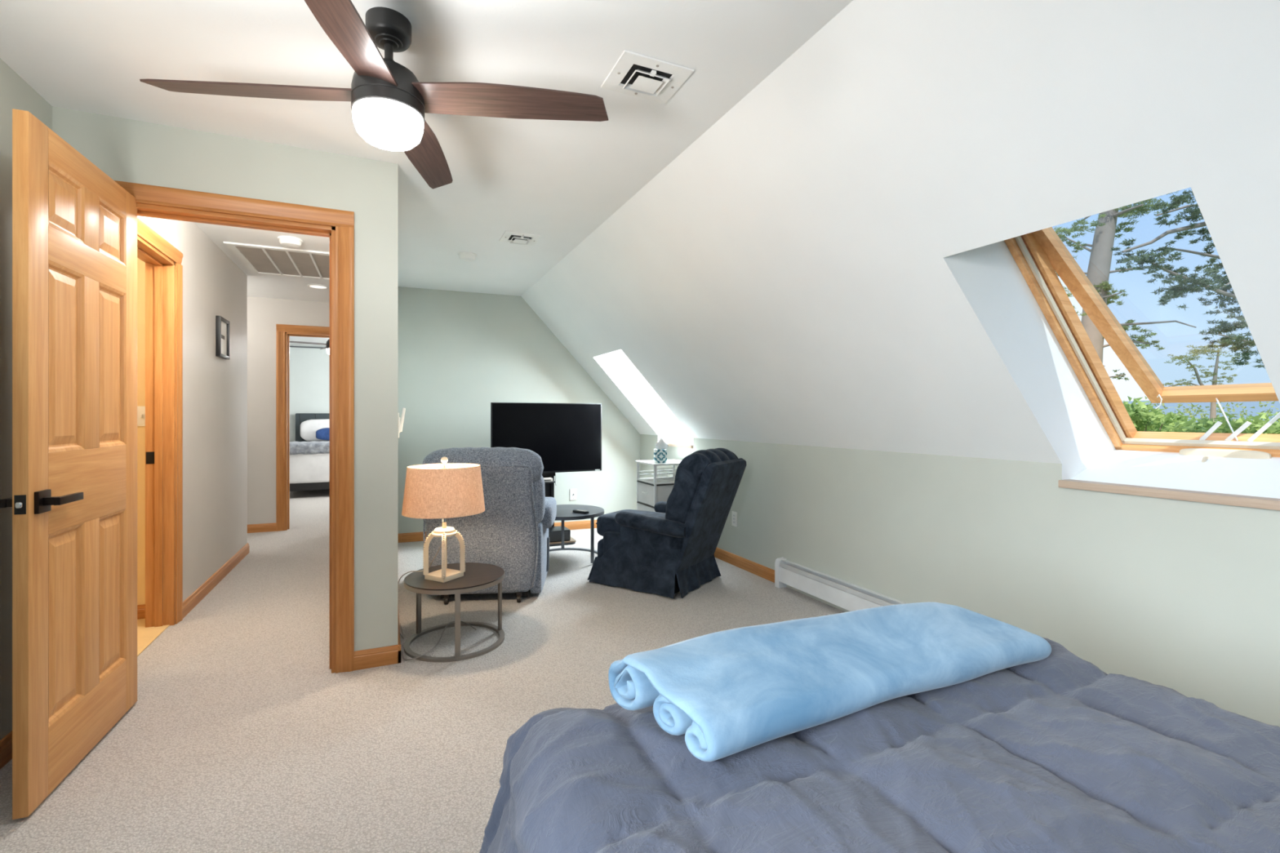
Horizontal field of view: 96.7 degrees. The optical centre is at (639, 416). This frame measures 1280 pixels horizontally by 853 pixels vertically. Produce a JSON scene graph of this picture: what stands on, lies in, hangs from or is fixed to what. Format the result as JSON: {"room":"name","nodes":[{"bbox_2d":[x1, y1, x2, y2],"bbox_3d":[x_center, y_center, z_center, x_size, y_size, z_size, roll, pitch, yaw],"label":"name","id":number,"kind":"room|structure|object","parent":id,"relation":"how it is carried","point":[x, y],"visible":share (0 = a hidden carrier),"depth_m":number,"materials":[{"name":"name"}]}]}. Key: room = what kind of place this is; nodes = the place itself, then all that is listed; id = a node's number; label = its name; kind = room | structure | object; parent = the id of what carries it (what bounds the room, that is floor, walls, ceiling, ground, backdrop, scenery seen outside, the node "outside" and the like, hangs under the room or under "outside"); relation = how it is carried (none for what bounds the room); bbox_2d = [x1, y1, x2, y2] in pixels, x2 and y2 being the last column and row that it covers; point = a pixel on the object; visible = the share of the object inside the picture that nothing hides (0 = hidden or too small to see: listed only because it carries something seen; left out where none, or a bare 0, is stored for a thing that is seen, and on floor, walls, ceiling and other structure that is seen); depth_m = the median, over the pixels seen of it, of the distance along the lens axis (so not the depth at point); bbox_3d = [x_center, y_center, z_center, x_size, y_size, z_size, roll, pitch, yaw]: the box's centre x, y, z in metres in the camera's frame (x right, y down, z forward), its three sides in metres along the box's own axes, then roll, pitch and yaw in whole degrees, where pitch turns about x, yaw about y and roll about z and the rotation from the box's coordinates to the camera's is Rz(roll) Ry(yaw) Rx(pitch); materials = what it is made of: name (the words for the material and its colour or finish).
{"room":"bedroom","nodes":[
{"label":"bedroom","id":0,"kind":"room"},
{"bbox_2d":[0,57,52,740],"bbox_3d":[-1.530,-0.015,0.337,0.100,2.430,4.163,0,0,-24],"label":"wall","id":1,"kind":"structure","parent":0,"point":[15,93],"depth_m":1.99,"materials":[{"name":"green paint"}]},
{"bbox_2d":[0,730,12,769],"bbox_3d":[-1.499,1.157,0.406,0.014,0.086,4.063,0,0,-24],"label":"baseboard","id":2,"kind":"structure","parent":1,"relation":"attached to","point":[6,743],"depth_m":1.97,"materials":[{"name":"brown wood"}]},
{"bbox_2d":[137,257,145,604],"bbox_3d":[-3.351,-0.015,2.547,1.558,2.430,1.357,0,0,-24],"label":"wall","id":3,"kind":"structure","parent":0,"point":[140,264],"depth_m":3.36,"materials":[{"name":"beige paint"}]},
{"bbox_2d":[137,406,145,426],"bbox_3d":[-2.930,0.000,3.360,0.072,0.118,0.014,0,0,-24],"label":"light switch","id":4,"kind":"object","parent":3,"relation":"attached to","point":[140,410],"visible":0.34,"depth_m":3.35,"materials":[{"name":"white plastic"}]},
{"bbox_2d":[137,604,145,619],"bbox_3d":[-3.538,1.157,3.089,1.458,0.086,0.014,0,0,-24],"label":"baseboard","id":5,"kind":"structure","parent":3,"relation":"attached to","point":[140,608],"depth_m":3.35,"materials":[{"name":"brown wood"}]},
{"bbox_2d":[137,215,247,601],"bbox_3d":[-2.929,-0.015,3.671,0.130,2.430,2.827,0,0,-24],"label":"wall","id":6,"kind":"structure","parent":0,"point":[215,388],"depth_m":3.96,"materials":[{"name":"beige paint"}]},
{"bbox_2d":[137,217,182,627],"bbox_3d":[-2.583,0.119,2.920,0.148,2.162,0.894,0,0,-24],"label":"door frame","id":7,"kind":"structure","parent":6,"relation":"attached to","point":[162,260],"depth_m":3.23,"materials":[{"name":"brown wood"}]},
{"bbox_2d":[182,542,249,618],"bbox_3d":[-3.076,1.157,4.179,0.014,0.086,1.807,0,0,-24],"label":"baseboard","id":8,"kind":"structure","parent":6,"relation":"attached to","point":[190,602],"depth_m":3.96,"materials":[{"name":"brown wood"}]},
{"bbox_2d":[215,315,230,359],"bbox_3d":[-3.076,-0.575,4.195,0.028,0.290,0.270,0,0,-24],"label":"picture frame","id":9,"kind":"object","parent":6,"relation":"attached to","point":[222,325],"visible":1,"depth_m":4.19,"materials":[{"name":"black plastic"}]},
{"bbox_2d":[52,106,397,651],"bbox_3d":[-1.827,-0.015,2.550,1.363,2.430,0.120,0,0,-24],"label":"wall","id":10,"kind":"structure","parent":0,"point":[126,150],"depth_m":2.70,"materials":[{"name":"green paint"}]},
{"bbox_2d":[0,108,137,819],"bbox_3d":[-1.969,0.141,2.017,0.140,2.093,0.755,0,0,-22],"label":"door","id":11,"kind":"structure","parent":10,"relation":"in","point":[73,500],"depth_m":1.89,"materials":[{"name":"brown wood"}]},
{"bbox_2d":[114,180,354,673],"bbox_3d":[-1.818,0.118,2.544,0.969,2.164,0.138,0,0,-24],"label":"door frame","id":12,"kind":"structure","parent":10,"relation":"attached to","point":[152,201],"depth_m":2.66,"materials":[{"name":"brown wood"}]},
{"bbox_2d":[354,644,400,670],"bbox_3d":[-1.258,1.157,2.730,0.205,0.086,0.014,0,0,-24],"label":"baseboard","id":13,"kind":"structure","parent":10,"relation":"attached to","point":[384,655],"depth_m":2.72,"materials":[{"name":"brown wood"}]},
{"bbox_2d":[247,296,329,524],"bbox_3d":[-3.966,-0.015,5.939,4.800,2.430,0.120,0,0,-24],"label":"wall","id":14,"kind":"structure","parent":0,"point":[264,314],"depth_m":5.90,"materials":[{"name":"beige paint"}]},
{"bbox_2d":[247,522,275,533],"bbox_3d":[-4.964,1.157,5.420,2.554,0.086,0.014,0,0,-24],"label":"baseboard","id":15,"kind":"structure","parent":14,"relation":"attached to","point":[264,527],"depth_m":5.88,"materials":[{"name":"brown wood"}]},
{"bbox_2d":[275,324,329,531],"bbox_3d":[-3.396,0.119,6.184,0.933,2.162,0.138,0,0,-24],"label":"door frame","id":16,"kind":"structure","parent":14,"relation":"attached to","point":[283,332],"depth_m":5.97,"materials":[{"name":"brown wood"}]},
{"bbox_2d":[289,345,329,441],"bbox_3d":[-4.863,-0.015,8.069,4.900,2.430,4.500,0,0,-24],"label":"wall","id":17,"kind":"structure","parent":0,"point":[309,367],"depth_m":9.99,"materials":[{"name":"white paint"}]},
{"bbox_2d":[289,346,322,348],"bbox_3d":[-5.782,-1.209,10.004,4.800,0.018,0.015,0,0,-24],"label":"trim","id":18,"kind":"structure","parent":17,"relation":"attached to","point":[290,346],"depth_m":9.96,"materials":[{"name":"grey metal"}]},
{"bbox_2d":[0,489,844,852],"bbox_3d":[-2.674,1.257,4.747,6.188,0.126,13.150,0,0,-24],"label":"floor","id":19,"kind":"structure","parent":0,"point":[240,735],"depth_m":2.36,"materials":[{"name":"carpet"}]},
{"bbox_2d":[289,413,329,491],"bbox_3d":[-4.886,0.575,9.336,1.570,1.250,1.886,0,0,-24],"label":"bed","id":20,"kind":"object","parent":19,"relation":"on","point":[311,472],"visible":0.16,"depth_m":8.36,"materials":[{"name":"grey fabric"}]},
{"bbox_2d":[289,440,329,454],"bbox_3d":[-4.615,0.473,8.727,1.610,0.175,0.590,0,0,-24],"label":"throw blanket","id":21,"kind":"object","parent":20,"relation":"on","point":[314,446],"visible":0.34,"depth_m":8.33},
{"bbox_2d":[289,453,329,484],"bbox_3d":[-4.872,0.719,9.304,1.570,0.557,1.815,0,0,-24],"label":"comforter","id":22,"kind":"object","parent":20,"relation":"on","point":[312,468],"depth_m":8.34,"materials":[{"name":"white fabric"}]},
{"bbox_2d":[300,418,329,441],"bbox_3d":[-5.431,0.243,9.841,0.770,0.401,0.243,0,0,-24],"label":"pillow","id":23,"kind":"object","parent":20,"relation":"on","point":[308,428],"visible":0.52,"depth_m":9.68,"materials":[{"name":"white fabric"}]},
{"bbox_2d":[315,427,329,440],"bbox_3d":[-5.125,0.310,9.725,0.726,0.225,0.156,0,0,-24],"label":"pillow","id":24,"kind":"object","parent":20,"relation":"on","point":[322,433],"visible":0.43,"depth_m":9.57,"materials":[{"name":"blue fabric"}]},
{"bbox_2d":[401,621,476,660],"bbox_3d":[-1.081,1.187,3.026,0.183,0.020,0.498,0,0,23],"label":"extension cord","id":25,"kind":"object","parent":19,"relation":"on","point":[452,621],"visible":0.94,"depth_m":2.92,"materials":[{"name":"brown plastic"}]},
{"bbox_2d":[404,562,504,662],"bbox_3d":[-0.982,1.022,3.028,0.510,0.355,0.510,0,0,-24],"label":"side table","id":26,"kind":"object","parent":19,"relation":"on","point":[477,576],"visible":0.92,"depth_m":2.92,"materials":[{"name":"brown wood"}]},
{"bbox_2d":[397,456,484,638],"bbox_3d":[-1.133,0.706,3.034,0.660,0.990,0.412,0,0,28],"label":"table lamp","id":27,"kind":"object","parent":26,"relation":"on","point":[445,490],"visible":0.98,"depth_m":2.84,"materials":[{"name":"beige fabric"}]},
{"bbox_2d":[422,447,556,604],"bbox_3d":[-1.033,0.700,3.972,0.861,1.000,0.882,0,0,-5],"label":"recliner","id":28,"kind":"object","parent":19,"relation":"on","point":[511,534],"visible":0.7,"depth_m":3.59,"materials":[{"name":"grey fabric"}]},
{"bbox_2d":[422,447,543,482],"bbox_3d":[-1.008,0.335,3.659,0.770,0.270,0.253,0,0,-5],"label":"pillow","id":29,"kind":"object","parent":28,"relation":"on","point":[498,464],"depth_m":3.57,"materials":[{"name":"grey fabric"}]},
{"bbox_2d":[422,475,545,524],"bbox_3d":[-1.012,0.540,3.709,0.776,0.397,0.250,0,0,-5],"label":"cushion","id":30,"kind":"object","parent":28,"relation":"on","point":[533,513],"depth_m":3.59,"materials":[{"name":"grey fabric"}]},
{"bbox_2d":[542,472,576,546],"bbox_3d":[-1.011,0.650,5.391,0.720,1.100,0.450,0,0,-24],"label":"stand","id":31,"kind":"object","parent":19,"relation":"on","point":[548,486],"visible":0.2,"depth_m":5.50,"materials":[{"name":"grey metal"}]},
{"bbox_2d":[490,402,601,484],"bbox_3d":[-0.883,0.271,5.447,1.076,0.794,0.074,0,0,-24],"label":"television","id":32,"kind":"object","parent":31,"relation":"attached to","point":[566,437],"visible":0.96,"depth_m":5.43,"materials":[{"name":"black plastic"}]},
{"bbox_2d":[543,477,552,481],"bbox_3d":[-0.906,0.603,5.388,0.140,0.030,0.102,0,0,-24],"label":"media box","id":33,"kind":"object","parent":31,"relation":"on","point":[546,479],"visible":0.52,"depth_m":5.36,"materials":[{"name":"white plastic"}]},
{"bbox_2d":[548,525,570,542],"bbox_3d":[-0.922,1.115,5.326,0.500,0.105,0.222,0,0,-24],"label":"subwoofer","id":34,"kind":"object","parent":31,"relation":"on","point":[554,532],"visible":0.38,"depth_m":5.29,"materials":[{"name":"black plastic"}]},
{"bbox_2d":[549,504,604,564],"bbox_3d":[-0.627,0.998,4.801,0.650,0.405,0.650,0,0,-24],"label":"coffee table","id":35,"kind":"object","parent":19,"relation":"on","point":[564,512],"visible":0.58,"depth_m":4.71,"materials":[{"name":"grey metal"}]},
{"bbox_2d":[573,509,588,514],"bbox_3d":[-0.487,0.785,4.678,0.150,0.020,0.040,0,0,38],"label":"remote control","id":36,"kind":"object","parent":35,"relation":"on","point":[575,510],"visible":1,"depth_m":4.66,"materials":[{"name":"black plastic"}]},
{"bbox_2d":[635,459,681,511],"bbox_3d":[0.224,0.807,5.206,0.418,0.785,0.408,0,0,-24],"label":"cart","id":37,"kind":"object","parent":19,"relation":"on","point":[651,491],"visible":0.43,"depth_m":5.07,"materials":[{"name":"white metal"}]},
{"bbox_2d":[636,476,674,484],"bbox_3d":[0.228,0.588,5.211,0.395,0.015,0.390,0,0,-24],"label":"shelf","id":38,"kind":"object","parent":37,"relation":"attached to","point":[647,480],"depth_m":5.14,"materials":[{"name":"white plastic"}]},
{"bbox_2d":[635,459,681,466],"bbox_3d":[0.226,0.423,5.207,0.413,0.017,0.408,0,0,-24],"label":"shelf","id":39,"kind":"object","parent":37,"relation":"attached to","point":[669,462],"depth_m":5.11,"materials":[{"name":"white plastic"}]},
{"bbox_2d":[653,437,667,462],"bbox_3d":[0.191,0.300,5.076,0.123,0.229,0.104,0,0,-7],"label":"tissue box","id":40,"kind":"object","parent":37,"relation":"on","point":[660,452],"visible":1,"depth_m":5.03,"materials":[{"name":"teal cardboard"}]},
{"bbox_2d":[656,467,675,480],"bbox_3d":[0.291,0.534,5.234,0.185,0.090,0.264,0,0,-24],"label":"basket","id":41,"kind":"object","parent":37,"relation":"on","point":[673,470],"visible":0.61,"depth_m":5.24,"materials":[{"name":"white plastic"}]},
{"bbox_2d":[586,448,746,599],"bbox_3d":[0.187,0.713,4.128,1.028,0.975,0.697,0,0,32],"label":"recliner","id":42,"kind":"object","parent":19,"relation":"on","point":[667,551],"visible":1,"depth_m":3.86,"materials":[{"name":"blue fabric"}]},
{"bbox_2d":[665,448,737,523],"bbox_3d":[0.444,0.488,3.965,0.358,0.525,0.544,0,0,32],"label":"cushion","id":43,"kind":"object","parent":42,"relation":"on","point":[698,495],"depth_m":3.76,"materials":[{"name":"blue fabric"}]},
{"bbox_2d":[479,637,1279,852],"bbox_3d":[0.746,0.831,0.496,1.665,0.574,2.308,0,0,-24],"label":"bed","id":44,"kind":"object","parent":19,"relation":"on","point":[1058,753],"visible":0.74,"depth_m":0.91,"materials":[{"name":"grey fabric"}]},
{"bbox_2d":[608,602,1051,761],"bbox_3d":[0.439,0.501,1.194,0.984,0.115,0.273,0,0,-24],"label":"throw blanket","id":45,"kind":"object","parent":44,"relation":"on","point":[731,691],"visible":1,"depth_m":1.09,"materials":[{"name":"blue fabric"}]},
{"bbox_2d":[0,0,853,346],"bbox_3d":[-3.280,-1.280,4.477,4.861,0.100,13.150,0,0,-24],"label":"ceiling","id":46,"kind":"structure","parent":0,"point":[559,181],"depth_m":2.08,"materials":[{"name":"paint"}]},
{"bbox_2d":[223,241,329,279],"bbox_3d":[-2.738,-1.224,4.604,0.845,0.012,0.940,0,0,-24],"label":"ceiling vent","id":47,"kind":"object","parent":46,"relation":"in","point":[257,259],"visible":0.66,"depth_m":4.47,"materials":[{"name":"white plastic"}]},
{"bbox_2d":[277,235,302,247],"bbox_3d":[-2.429,-1.206,3.953,0.152,0.047,0.152,0,0,-24],"label":"ceiling light","id":48,"kind":"object","parent":46,"relation":"attached to","point":[286,241],"visible":1,"depth_m":3.91,"materials":[{"name":"white glass"}]},
{"bbox_2d":[289,338,329,354],"bbox_3d":[-4.268,-1.040,7.951,0.895,0.381,0.895,0,0,1],"label":"ceiling fan","id":49,"kind":"object","parent":46,"relation":"hanging from","point":[327,344],"visible":0.23,"depth_m":7.85,"materials":[{"name":"black metal"}]},
{"bbox_2d":[307,284,328,288],"bbox_3d":[-3.045,-1.226,5.381,0.176,0.009,0.176,0,0,-24],"label":"recessed light","id":50,"kind":"object","parent":46,"relation":"in","point":[313,286],"visible":1,"depth_m":5.37,"materials":[{"name":"white plastic"}]},
{"bbox_2d":[139,0,608,189],"bbox_3d":[-0.784,-1.040,1.775,1.017,0.381,1.017,0,0,38],"label":"ceiling fan","id":51,"kind":"object","parent":46,"relation":"hanging from","point":[389,104],"visible":1,"depth_m":1.74,"materials":[{"name":"brown wood"}]},
{"bbox_2d":[457,251,476,262],"bbox_3d":[-1.311,-1.206,4.321,0.139,0.047,0.139,0,0,-24],"label":"smoke detector","id":52,"kind":"object","parent":46,"relation":"attached to","point":[467,256],"visible":1,"depth_m":4.28,"materials":[{"name":"white plastic"}]},
{"bbox_2d":[498,230,542,245],"bbox_3d":[-0.827,-1.216,3.924,0.246,0.025,0.240,0,0,-24],"label":"ceiling vent","id":53,"kind":"object","parent":46,"relation":"in","point":[510,237],"visible":1,"depth_m":3.90,"materials":[{"name":"white plastic"}]},
{"bbox_2d":[600,49,694,103],"bbox_3d":[0.023,-1.216,2.067,0.268,0.025,0.233,0,0,-24],"label":"ceiling vent","id":54,"kind":"object","parent":46,"relation":"in","point":[634,74],"visible":1,"depth_m":2.05,"materials":[{"name":"white plastic"}]},
{"bbox_2d":[397,286,639,533],"bbox_3d":[-1.193,-0.015,5.886,2.562,2.430,0.103,0,0,-21],"label":"wall","id":55,"kind":"structure","parent":0,"point":[460,353],"depth_m":5.68,"materials":[{"name":"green paint"}]},
{"bbox_2d":[397,520,596,542],"bbox_3d":[-1.170,1.157,5.833,2.518,0.086,0.014,0,0,-21],"label":"baseboard","id":56,"kind":"structure","parent":55,"relation":"attached to","point":[413,536],"depth_m":5.94,"materials":[{"name":"brown wood"}]},
{"bbox_2d":[569,488,576,500],"bbox_3d":[-0.703,0.828,6.012,0.072,0.118,0.018,0,0,-21],"label":"wall jack","id":57,"kind":"object","parent":55,"relation":"attached to","point":[572,491],"visible":1,"depth_m":6.01,"materials":[{"name":"white plastic"}]},
{"bbox_2d":[520,0,1279,463],"bbox_3d":[0.765,-0.516,2.981,1.307,1.428,6.920,0,0,-24],"label":"ceiling","id":58,"kind":"structure","parent":0,"point":[785,277],"depth_m":2.10,"materials":[{"name":"paint"}]},
{"bbox_2d":[593,349,693,448],"bbox_3d":[0.215,-0.270,5.487,1.153,1.130,0.738,0,0,-24],"label":"window","id":59,"kind":"structure","parent":58,"relation":"attached to","point":[615,364],"depth_m":5.77,"materials":[{"name":"paint"}]},
{"bbox_2d":[943,226,1279,511],"bbox_3d":[1.847,-0.270,2.022,1.308,1.130,0.708,0,0,-24],"label":"window","id":60,"kind":"structure","parent":58,"relation":"attached to","point":[1012,286],"depth_m":2.25,"materials":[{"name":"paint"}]},
{"bbox_2d":[640,434,1279,727],"bbox_3d":[1.362,0.699,3.248,0.001,1.002,6.920,0,0,-24],"label":"wall","id":61,"kind":"structure","parent":0,"point":[1183,597],"depth_m":2.44,"materials":[{"name":"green paint"}]},
{"bbox_2d":[731,511,737,527],"bbox_3d":[0.761,0.828,4.583,0.009,0.118,0.072,0,0,-24],"label":"wall outlet","id":62,"kind":"object","parent":61,"relation":"attached to","point":[734,514],"visible":1,"depth_m":4.58,"materials":[{"name":"white plastic"}]},
{"bbox_2d":[714,547,774,582],"bbox_3d":[0.496,1.157,5.169,0.014,0.086,2.465,0,0,-24],"label":"baseboard","id":63,"kind":"structure","parent":61,"relation":"attached to","point":[761,571],"depth_m":4.42,"materials":[{"name":"brown wood"}]},
{"bbox_2d":[774,557,906,611],"bbox_3d":[1.372,1.100,3.144,0.066,0.200,1.922,0,0,-24],"label":"baseboard heater","id":64,"kind":"object","parent":61,"relation":"attached to","point":[850,597],"visible":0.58,"depth_m":3.55,"materials":[{"name":"white metal"}]},
{"bbox_3d":[-1.802,-0.015,4.142,0.020,2.430,2.767,0,0,-24],"label":"wall","id":65,"kind":"structure","parent":0,"visible":0},
{"bbox_2d":[397,413,399,437],"bbox_3d":[-1.210,0.045,2.855,0.012,0.124,0.072,0,0,-24],"label":"light switch","id":66,"kind":"object","parent":65,"relation":"attached to","point":[398,420],"visible":0.99,"depth_m":2.82,"materials":[{"name":"white plastic"}]},
{"bbox_2d":[397,601,400,663],"bbox_3d":[-1.753,1.157,4.074,0.014,0.086,2.871,0,0,-24],"label":"baseboard","id":67,"kind":"structure","parent":65,"relation":"attached to","point":[398,627],"depth_m":2.89,"materials":[{"name":"brown wood"}]},
{"bbox_2d":[399,408,405,432],"bbox_3d":[-1.234,0.021,2.942,0.039,0.128,0.044,0,0,-24],"label":"remote","id":68,"kind":"object","parent":65,"relation":"attached to","point":[403,409],"visible":0.66,"depth_m":2.93,"materials":[{"name":"white plastic"}]},
{"label":"outside","id":69,"kind":"structure","parent":0,"visible":0},
{"bbox_3d":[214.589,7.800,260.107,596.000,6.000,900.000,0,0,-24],"label":"ground","id":70,"kind":"structure","parent":69,"visible":0},
{"bbox_2d":[1053,191,1196,381],"bbox_3d":[10.032,-2.070,12.261,3.227,14.158,2.565,0,0,-9],"label":"pine tree","id":71,"kind":"object","parent":70,"relation":"on","point":[1098,273],"visible":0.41,"depth_m":12.35,"materials":[{"name":"green plant"}]},
{"bbox_2d":[1123,395,1195,431],"bbox_3d":[13.589,2.155,15.980,2.774,5.490,2.851,0,0,-24],"label":"bush","id":72,"kind":"object","parent":70,"relation":"on","point":[1144,420],"visible":0.22,"depth_m":15.18,"materials":[{"name":"green plant"}]},
{"bbox_2d":[1110,188,1264,368],"bbox_3d":[10.202,-0.720,9.994,3.460,11.441,1.708,0,0,-9],"label":"pine tree","id":73,"kind":"object","parent":70,"relation":"on","point":[1177,291],"visible":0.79,"depth_m":9.99,"materials":[{"name":"green plant"}]},
{"bbox_2d":[1152,412,1225,431],"bbox_3d":[22.514,2.346,23.957,3.688,5.108,3.705,0,0,-24],"label":"bush","id":74,"kind":"object","parent":70,"relation":"on","point":[1175,416],"visible":0.02,"depth_m":23.16,"materials":[{"name":"green plant"}]},
{"bbox_2d":[1162,338,1251,422],"bbox_3d":[26.716,0.639,26.808,4.099,8.722,2.084,0,0,-12],"label":"pine tree","id":75,"kind":"object","parent":70,"relation":"on","point":[1213,405],"visible":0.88,"depth_m":26.95,"materials":[{"name":"green plant"}]},
{"bbox_2d":[1143,395,1279,422],"bbox_3d":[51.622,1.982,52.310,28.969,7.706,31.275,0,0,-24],"label":"bush","id":76,"kind":"object","parent":70,"relation":"on","point":[1186,411],"visible":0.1,"depth_m":50.46,"materials":[{"name":"green plant"}]},
{"bbox_2d":[1163,412,1279,434],"bbox_3d":[12.448,2.385,11.975,2.189,5.030,2.213,0,0,-24],"label":"bush","id":77,"kind":"object","parent":70,"relation":"on","point":[1203,425],"visible":0.11,"depth_m":11.76,"materials":[{"name":"green plant"}]},
{"bbox_2d":[1248,409,1279,428],"bbox_3d":[18.775,2.310,16.459,2.752,5.180,2.878,0,0,40],"label":"bush","id":78,"kind":"object","parent":70,"relation":"on","point":[1263,417],"visible":0.02,"depth_m":16.88,"materials":[{"name":"green plant"}]},
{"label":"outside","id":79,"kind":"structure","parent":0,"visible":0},
{"bbox_2d":[1122,400,1279,422],"bbox_3d":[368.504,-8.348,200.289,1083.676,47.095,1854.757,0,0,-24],"label":"hills","id":80,"kind":"structure","parent":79,"point":[1257,409],"depth_m":462.63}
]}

